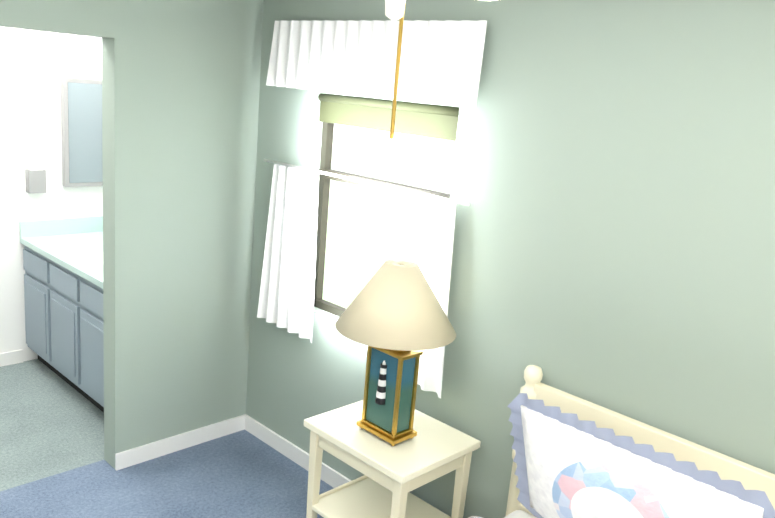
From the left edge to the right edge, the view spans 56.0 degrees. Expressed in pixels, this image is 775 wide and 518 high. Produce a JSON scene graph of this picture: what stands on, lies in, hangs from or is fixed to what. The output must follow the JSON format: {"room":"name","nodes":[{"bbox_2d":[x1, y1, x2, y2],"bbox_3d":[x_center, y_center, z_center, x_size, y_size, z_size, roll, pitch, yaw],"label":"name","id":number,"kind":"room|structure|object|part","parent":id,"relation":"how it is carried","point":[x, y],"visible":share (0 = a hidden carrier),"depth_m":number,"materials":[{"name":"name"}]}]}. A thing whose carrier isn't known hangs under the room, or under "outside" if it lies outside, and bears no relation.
{"room":"bedroom","nodes":[
{"label":"bedroom","id":0,"kind":"room"},
{"bbox_2d":[0,26,102,361],"bbox_3d":[-2.631,-0.480,4.090,0.100,2.440,2.220,17,18,42],"label":"wall","id":1,"kind":"structure","parent":0,"point":[35,65],"depth_m":4.45,"materials":[{"name":"white paint"}]},
{"bbox_2d":[0,349,22,366],"bbox_3d":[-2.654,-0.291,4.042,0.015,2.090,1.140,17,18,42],"label":"baseboard","id":2,"kind":"structure","parent":1,"relation":"attached to","point":[11,357],"depth_m":4.62,"materials":[{"name":"white paint"}]},
{"bbox_2d":[25,149,45,193],"bbox_3d":[-2.160,-0.538,4.447,0.059,0.267,0.118,17,18,42],"label":"light switch","id":3,"kind":"object","parent":1,"relation":"attached to","point":[35,174],"visible":1,"depth_m":4.43,"materials":[{"name":"plastic"}]},
{"bbox_2d":[19,216,102,235],"bbox_3d":[-2.053,-0.211,4.690,0.020,0.100,0.590,17,18,42],"label":"backsplash","id":4,"kind":"structure","parent":1,"relation":"attached to","point":[82,224],"depth_m":4.64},
{"bbox_2d":[60,77,102,186],"bbox_3d":[-1.903,-0.799,4.637,0.050,0.670,0.320,17,18,42],"label":"mirror","id":5,"kind":"object","parent":1,"relation":"attached to","point":[81,129],"visible":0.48,"depth_m":4.58,"materials":[{"name":"grey mirror"}]},
{"bbox_2d":[0,359,103,490],"bbox_3d":[-2.600,0.777,4.326,2.980,0.099,2.370,17,18,42],"label":"floor","id":6,"kind":"structure","parent":0,"point":[51,423],"depth_m":3.90,"materials":[{"name":"carpet"}]},
{"bbox_2d":[23,244,103,412],"bbox_3d":[-1.652,0.388,4.397,1.245,0.780,0.607,17,18,42],"label":"bathroom vanity","id":7,"kind":"object","parent":6,"relation":"on","point":[63,279],"depth_m":4.16,"materials":[{"name":"black blue-grey painted wood"}]},
{"bbox_2d":[20,232,102,287],"bbox_3d":[-1.612,-0.010,4.295,1.265,0.035,0.610,17,18,42],"label":"countertop","id":8,"kind":"structure","parent":7,"relation":"on","point":[82,252],"depth_m":4.30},
{"bbox_2d":[0,0,262,468],"bbox_3d":[-2.068,-0.053,2.486,0.120,2.440,4.040,17,18,42],"label":"wall","id":9,"kind":"structure","parent":0,"point":[180,92],"depth_m":3.47,"materials":[{"name":"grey paint"}]},
{"bbox_2d":[115,415,244,470],"bbox_3d":[-1.057,0.944,3.778,0.012,0.085,0.730,17,18,42],"label":"baseboard","id":10,"kind":"structure","parent":9,"relation":"attached to","point":[146,452],"depth_m":3.75,"materials":[{"name":"white paint"}]},
{"bbox_2d":[0,429,333,517],"bbox_3d":[-0.109,1.821,0.815,5.960,0.100,4.040,17,18,42],"label":"floor carpet","id":11,"kind":"object","parent":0,"point":[244,473],"depth_m":3.42,"materials":[{"name":"blue carpet"}]},
{"bbox_2d":[304,400,480,517],"bbox_3d":[-0.010,0.965,2.902,0.540,0.620,0.440,17,18,42],"label":"nightstand","id":12,"kind":"object","parent":11,"relation":"on","point":[393,477],"visible":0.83,"depth_m":2.81,"materials":[{"name":"beige paint"}]},
{"bbox_2d":[335,259,455,445],"bbox_3d":[0.023,0.343,2.718,0.450,0.675,0.450,17,18,42],"label":"light","id":13,"kind":"object","parent":12,"relation":"on","point":[394,318],"visible":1,"depth_m":2.60,"materials":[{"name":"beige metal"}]},
{"bbox_3d":[0.041,0.138,2.670,0.450,0.252,0.450,17,18,42],"label":"lamp shade","id":14,"kind":"part","parent":13,"relation":"part of","materials":[{"name":"beige fabric"}]},
{"bbox_2d":[468,365,774,517],"bbox_3d":[0.165,1.065,1.648,1.264,1.030,2.058,17,18,42],"label":"bed","id":15,"kind":"object","parent":11,"relation":"on","point":[573,456],"visible":0.98,"depth_m":2.12,"materials":[{"name":"cream paint"},{"name":"wood"},{"name":"fabric"}]},
{"bbox_2d":[468,515,774,517],"bbox_3d":[0.038,1.317,1.597,1.264,0.492,1.754,17,18,42],"label":"quilt","id":16,"kind":"object","parent":15,"relation":"on","point":[470,516],"depth_m":2.50,"materials":[{"name":"white fabric"}]},
{"bbox_3d":[0.163,1.194,1.685,0.980,0.200,1.860,17,18,42],"label":"mattress","id":17,"kind":"part","parent":15,"relation":"part of","materials":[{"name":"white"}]},
{"bbox_2d":[246,0,774,517],"bbox_3d":[1.415,0.395,1.864,5.840,2.440,0.120,17,18,42],"label":"wall","id":18,"kind":"structure","parent":0,"point":[614,186],"depth_m":2.43,"materials":[{"name":"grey paint"}]},
{"bbox_2d":[244,414,350,487],"bbox_3d":[1.228,1.531,2.128,5.720,0.085,0.012,17,18,42],"label":"baseboard","id":19,"kind":"structure","parent":18,"relation":"attached to","point":[330,476],"depth_m":3.77,"materials":[{"name":"white paint"}]},
{"bbox_2d":[263,159,469,205],"bbox_3d":[-0.151,-0.346,3.165,1.290,0.014,0.014,17,18,42],"label":"curtain rod","id":20,"kind":"object","parent":18,"relation":"attached to","point":[378,184],"visible":0.96,"depth_m":3.07,"materials":[{"name":"white paint"}]},
{"bbox_2d":[257,164,318,342],"bbox_3d":[-0.473,-0.038,3.530,0.448,0.800,0.032,17,18,42],"label":"cafe curtain","id":21,"kind":"object","parent":20,"relation":"hanging from","point":[286,297],"visible":1,"depth_m":3.53,"materials":[{"name":"white fabric"}]},
{"bbox_2d":[394,192,455,397],"bbox_3d":[0.126,0.138,2.960,0.370,0.780,0.032,17,18,42],"label":"cafe curtain","id":22,"kind":"object","parent":20,"relation":"hanging from","point":[425,236],"visible":0.5,"depth_m":2.91,"materials":[{"name":"white fabric"}]},
{"bbox_2d":[266,20,486,105],"bbox_3d":[-0.107,-0.838,3.036,1.275,0.300,0.036,17,18,42],"label":"curtain valance","id":23,"kind":"object","parent":18,"relation":"attached to","point":[440,61],"visible":0.96,"depth_m":2.96,"materials":[{"name":"white fabric"}]},
{"bbox_2d":[314,93,459,316],"bbox_3d":[-0.022,-0.178,3.221,0.850,1.030,0.045,17,18,42],"label":"window","id":24,"kind":"structure","parent":18,"relation":"in","point":[323,193],"depth_m":3.46,"materials":[{"name":"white wood"}]},
{"bbox_2d":[318,93,458,140],"bbox_3d":[-0.016,-0.609,3.087,0.830,0.128,0.034,17,18,42],"label":"window shade","id":25,"kind":"object","parent":24,"relation":"attached to","point":[431,121],"visible":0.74,"depth_m":3.05,"materials":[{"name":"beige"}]},
{"bbox_3d":[0.104,-0.642,0.233,5.960,0.100,4.040,17,18,42],"label":"ceiling","id":26,"kind":"structure","parent":0,"visible":0},
{"bbox_2d":[381,0,492,178],"bbox_3d":[0.023,-0.345,0.466,0.800,0.594,0.800,2,14,-12],"label":"ceiling fan","id":27,"kind":"object","parent":26,"relation":"hanging from","point":[394,11],"visible":1,"depth_m":0.54,"materials":[{"name":"white"}]},
{"bbox_3d":[0.008,-0.179,0.506,0.029,0.250,0.038,17,18,42],"label":"chain","id":28,"kind":"part","parent":27,"relation":"part of","materials":[{"name":"gold metal"}]},
{"label":"outside","id":29,"kind":"structure","parent":0,"visible":0},
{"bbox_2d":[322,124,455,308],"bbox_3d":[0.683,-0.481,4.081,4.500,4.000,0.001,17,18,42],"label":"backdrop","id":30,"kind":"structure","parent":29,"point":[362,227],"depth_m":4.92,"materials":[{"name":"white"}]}
]}

